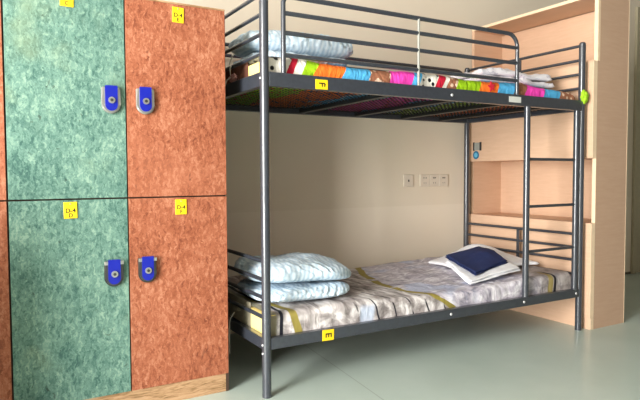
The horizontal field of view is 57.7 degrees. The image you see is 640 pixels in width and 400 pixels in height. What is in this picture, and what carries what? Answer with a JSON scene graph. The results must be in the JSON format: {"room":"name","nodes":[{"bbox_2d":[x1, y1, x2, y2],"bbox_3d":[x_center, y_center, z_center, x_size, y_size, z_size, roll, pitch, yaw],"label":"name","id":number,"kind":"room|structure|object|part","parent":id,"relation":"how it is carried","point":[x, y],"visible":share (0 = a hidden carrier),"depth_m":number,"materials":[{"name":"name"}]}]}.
{"room":"dormitory","nodes":[
{"label":"dormitory","id":0,"kind":"room"},
{"bbox_2d":[163,0,639,333],"bbox_3d":[-0.025,-0.623,3.739,9.100,2.800,0.100,-2,3,-30],"label":"wall","id":1,"kind":"structure","parent":0,"point":[337,191],"depth_m":3.87,"materials":[{"name":"beige paint"}]},
{"bbox_2d":[403,175,412,186],"bbox_3d":[0.619,-0.135,4.071,0.086,0.086,0.009,-2,3,-30],"label":"wall socket","id":2,"kind":"object","parent":1,"relation":"attached to","point":[407,179],"visible":1,"depth_m":4.06,"materials":[{"name":"white plastic"}]},
{"bbox_2d":[420,174,429,186],"bbox_3d":[0.746,-0.139,4.144,0.086,0.086,0.009,-2,3,-30],"label":"wall socket","id":3,"kind":"object","parent":1,"relation":"attached to","point":[424,179],"visible":1,"depth_m":4.14,"materials":[{"name":"white plastic"}]},
{"bbox_2d":[429,174,438,185],"bbox_3d":[0.823,-0.141,4.189,0.086,0.086,0.009,-2,3,-30],"label":"wall socket","id":4,"kind":"object","parent":1,"relation":"attached to","point":[434,178],"visible":1,"depth_m":4.18,"materials":[{"name":"white plastic"}]},
{"bbox_2d":[439,174,447,185],"bbox_3d":[0.899,-0.143,4.233,0.086,0.086,0.009,-2,3,-30],"label":"wall socket","id":5,"kind":"object","parent":1,"relation":"attached to","point":[443,178],"visible":1,"depth_m":4.23,"materials":[{"name":"white plastic"}]},
{"bbox_2d":[630,7,639,273],"bbox_3d":[3.345,-0.552,5.630,1.020,2.460,0.025,-2,3,-30],"label":"door","id":6,"kind":"structure","parent":1,"relation":"in","point":[635,214],"depth_m":5.39,"materials":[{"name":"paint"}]},
{"bbox_2d":[185,272,639,399],"bbox_3d":[1.415,0.929,1.342,9.100,0.100,5.800,-2,3,-30],"label":"floor","id":7,"kind":"structure","parent":0,"point":[507,354],"depth_m":2.90,"materials":[{"name":"green plastic"}]},
{"bbox_2d":[0,0,228,399],"bbox_3d":[-1.141,0.015,2.531,1.253,1.644,0.850,-2,3,-30],"label":"lockers","id":8,"kind":"object","parent":7,"relation":"on","point":[114,276],"visible":1,"depth_m":2.26,"materials":[{"name":"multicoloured wood"}]},
{"bbox_3d":[-1.305,-0.384,1.970,0.407,0.780,0.018,-2,3,-30],"label":"locker door","id":9,"kind":"part","parent":8,"relation":"part of","materials":[{"name":"orange laminate"}]},
{"bbox_3d":[-1.302,0.396,2.005,0.407,0.771,0.018,-2,3,-30],"label":"locker door","id":10,"kind":"part","parent":8,"relation":"part of","materials":[{"name":"orange laminate"}]},
{"bbox_3d":[-0.945,-0.395,2.179,0.414,0.780,0.018,-2,3,-30],"label":"locker door","id":11,"kind":"part","parent":8,"relation":"part of","materials":[{"name":"green laminate"}]},
{"bbox_3d":[-0.942,0.385,2.214,0.414,0.771,0.018,-2,3,-30],"label":"locker door","id":12,"kind":"part","parent":8,"relation":"part of","materials":[{"name":"green laminate"}]},
{"bbox_3d":[-0.801,-0.391,2.231,0.046,0.096,0.005,-2,3,-30],"label":"handle plate","id":13,"kind":"part","parent":8,"relation":"part of","materials":[{"name":"blue plastic"}]},
{"bbox_3d":[-0.799,0.280,2.260,0.046,0.096,0.005,-2,3,-30],"label":"handle plate","id":14,"kind":"part","parent":8,"relation":"part of","materials":[{"name":"blue plastic"}]},
{"bbox_3d":[-0.689,-0.398,2.296,0.046,0.096,0.005,-2,3,-30],"label":"handle plate","id":15,"kind":"part","parent":8,"relation":"part of","materials":[{"name":"blue plastic"}]},
{"bbox_3d":[-0.688,0.274,2.325,0.046,0.096,0.005,-2,3,-30],"label":"handle plate","id":16,"kind":"part","parent":8,"relation":"part of","materials":[{"name":"blue plastic"}]},
{"bbox_3d":[-0.585,-0.406,2.388,0.410,0.780,0.018,-2,3,-30],"label":"locker door","id":17,"kind":"part","parent":8,"relation":"part of","materials":[{"name":"orange laminate"}]},
{"bbox_3d":[-0.582,0.374,2.423,0.410,0.771,0.018,-2,3,-30],"label":"locker door","id":18,"kind":"part","parent":8,"relation":"part of","materials":[{"name":"orange laminate"}]},
{"bbox_2d":[224,0,585,398],"bbox_3d":[0.423,-0.063,3.353,2.103,1.712,0.982,-2,3,-30],"label":"bunk bed","id":19,"kind":"object","parent":7,"relation":"on","point":[264,79],"visible":0.66,"depth_m":2.97,"materials":[{"name":"grey metal"}]},
{"bbox_3d":[-0.468,-0.519,2.815,0.030,0.059,0.910,-2,3,-30],"label":"rail","id":20,"kind":"part","parent":19,"relation":"part of","materials":[{"name":"grey metal"}]},
{"bbox_3d":[-0.463,0.591,2.865,0.030,0.050,0.910,-2,3,-30],"label":"rail","id":21,"kind":"part","parent":19,"relation":"part of","materials":[{"name":"grey metal"}]},
{"bbox_3d":[-0.229,-0.025,2.429,0.039,1.700,0.039,-2,3,-30],"label":"post","id":22,"kind":"part","parent":19,"relation":"part of","materials":[{"name":"grey metal"}]},
{"bbox_3d":[0.185,-0.745,3.731,2.021,0.345,0.021,-2,3,-30],"label":"guard rail","id":23,"kind":"part","parent":19,"relation":"part of","materials":[{"name":"grey metal"}]},
{"bbox_3d":[0.186,-0.563,3.739,2.028,0.059,0.030,-2,3,-30],"label":"rail","id":24,"kind":"part","parent":19,"relation":"part of","materials":[{"name":"grey metal"}]},
{"bbox_2d":[228,256,570,353],"bbox_3d":[0.408,0.566,3.369,2.062,0.275,0.904,-2,3,-30],"label":"mattress","id":25,"kind":"object","parent":19,"relation":"on","point":[393,289],"visible":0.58,"depth_m":3.00,"materials":[{"name":"grey patterned cotton fabric"}]},
{"bbox_3d":[-0.420,0.632,2.762,0.032,0.204,0.011,1,3,22],"label":"tie cord","id":26,"kind":"part","parent":25,"relation":"part of","materials":[{"name":"beige fabric"}]},
{"bbox_2d":[238,278,349,302],"bbox_3d":[-0.135,0.423,2.873,0.509,0.090,0.491,-1,3,-24],"label":"pillow","id":27,"kind":"object","parent":25,"relation":"on","point":[307,290],"visible":0.66,"depth_m":2.71,"materials":[{"name":"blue fabric"}]},
{"bbox_2d":[234,252,350,282],"bbox_3d":[-0.139,0.331,2.889,0.540,0.111,0.482,-1,3,-23],"label":"pillow","id":28,"kind":"object","parent":27,"relation":"on","point":[288,267],"visible":0.9,"depth_m":2.72,"materials":[{"name":"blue fabric"}]},
{"bbox_2d":[445,258,521,283],"bbox_3d":[0.954,0.395,3.491,0.429,0.085,0.696,-1,3,-10],"label":"folded cloth","id":29,"kind":"object","parent":25,"relation":"on","point":[468,277],"visible":0.36,"depth_m":3.31,"materials":[{"name":"white fabric"}]},
{"bbox_2d":[445,246,507,274],"bbox_3d":[0.963,0.356,3.500,0.309,0.095,0.570,-1,3,-8],"label":"folded cloth","id":30,"kind":"object","parent":29,"relation":"on","point":[477,260],"visible":1,"depth_m":3.46,"materials":[{"name":"blue fabric"}]},
{"bbox_2d":[428,244,539,267],"bbox_3d":[1.004,0.357,3.781,0.576,0.125,0.573,-2,3,-30],"label":"sheet","id":31,"kind":"object","parent":25,"relation":"on","point":[515,260],"visible":0.33,"depth_m":3.75,"materials":[{"name":"white fabric"}]},
{"bbox_3d":[0.458,-0.710,2.800,1.438,0.354,0.021,-2,3,-30],"label":"guard rail","id":32,"kind":"part","parent":19,"relation":"part of","materials":[{"name":"grey metal"}]},
{"bbox_2d":[225,54,588,116],"bbox_3d":[0.436,-0.623,3.301,2.110,0.154,0.963,-2,3,-30],"label":"mattress","id":33,"kind":"object","parent":19,"relation":"on","point":[293,66],"visible":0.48,"depth_m":2.82,"materials":[{"name":"multicoloured printed cotton fabric"}]},
{"bbox_3d":[-0.439,-0.598,2.728,0.020,0.145,0.154,-2,3,-36],"label":"tie cord","id":34,"kind":"part","parent":33,"relation":"part of","materials":[{"name":"beige fabric"}]},
{"bbox_2d":[233,50,346,66],"bbox_3d":[-0.150,-0.670,2.877,0.514,0.070,0.430,-2,3,-30],"label":"pillow","id":35,"kind":"object","parent":33,"relation":"on","point":[271,52],"visible":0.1,"depth_m":2.70,"materials":[{"name":"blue fabric"}]},
{"bbox_2d":[229,30,352,58],"bbox_3d":[-0.138,-0.758,2.897,0.588,0.120,0.329,-2,3,-30],"label":"pillow","id":36,"kind":"object","parent":35,"relation":"on","point":[298,45],"visible":0.57,"depth_m":2.77,"materials":[{"name":"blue fabric"}]},
{"bbox_2d":[449,67,554,88],"bbox_3d":[1.084,-0.733,3.555,0.599,0.123,0.412,-1,3,-23],"label":"sheet","id":37,"kind":"object","parent":33,"relation":"on","point":[535,80],"visible":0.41,"depth_m":3.40,"materials":[{"name":"white fabric"}]},
{"bbox_3d":[0.664,0.581,2.975,2.028,0.050,0.030,-2,3,-30],"label":"rail","id":38,"kind":"part","parent":19,"relation":"part of","materials":[{"name":"grey metal"}]},
{"bbox_3d":[0.659,-0.529,2.925,2.028,0.059,0.030,-2,3,-30],"label":"rail","id":39,"kind":"part","parent":19,"relation":"part of","materials":[{"name":"grey metal"}]},
{"bbox_3d":[1.078,-0.113,4.277,0.039,1.700,0.039,-2,3,-30],"label":"post","id":40,"kind":"part","parent":19,"relation":"part of","materials":[{"name":"grey metal"}]},
{"bbox_3d":[1.313,-0.574,3.849,0.030,0.059,0.910,-2,3,-30],"label":"rail","id":41,"kind":"part","parent":19,"relation":"part of","materials":[{"name":"grey metal"}]},
{"bbox_3d":[1.552,-0.079,3.463,0.039,1.700,0.039,-2,3,-30],"label":"post","id":42,"kind":"part","parent":19,"relation":"part of","materials":[{"name":"grey metal"}]},
{"bbox_2d":[469,0,629,329],"bbox_3d":[1.503,-0.246,3.975,0.349,2.012,1.026,-2,3,-30],"label":"storage unit","id":43,"kind":"object","parent":7,"relation":"on","point":[496,148],"visible":0.77,"depth_m":3.72,"materials":[{"name":"beige laminate"}]},
{"bbox_3d":[1.146,-0.391,4.240,0.008,0.061,0.078,-2,3,-30],"label":"wall plate","id":44,"kind":"part","parent":43,"relation":"part of","materials":[{"name":"black plastic"}]},
{"bbox_3d":[1.269,-0.265,4.418,0.304,2.012,0.024,-2,3,-30],"label":"wall panel","id":45,"kind":"part","parent":43,"relation":"part of","materials":[{"name":"brown wood"}]},
{"bbox_3d":[1.376,0.407,3.929,0.035,0.573,1.024,-2,3,-30],"label":"panel","id":46,"kind":"part","parent":43,"relation":"part of","materials":[{"name":"brown wood"}]},
{"bbox_3d":[1.372,-0.555,3.886,0.035,0.575,1.024,-2,3,-30],"label":"panel","id":47,"kind":"part","parent":43,"relation":"part of","materials":[{"name":"brown wood"}]},
{"bbox_2d":[478,212,590,222],"bbox_3d":[1.517,0.128,3.999,0.290,0.022,0.977,-2,3,-30],"label":"niche shelf","id":48,"kind":"object","parent":43,"relation":"attached to","point":[533,215],"depth_m":4.05,"materials":[{"name":"brown wood"}]},
{"bbox_3d":[1.646,-0.238,4.059,0.014,1.988,0.977,-2,3,-30],"label":"panel","id":49,"kind":"part","parent":43,"relation":"part of","materials":[{"name":"brown wood"}]},
{"bbox_3d":[1.773,-0.228,3.553,0.304,2.012,0.024,-2,3,-30],"label":"panel","id":50,"kind":"part","parent":43,"relation":"part of","materials":[{"name":"beige laminate"}]}
]}

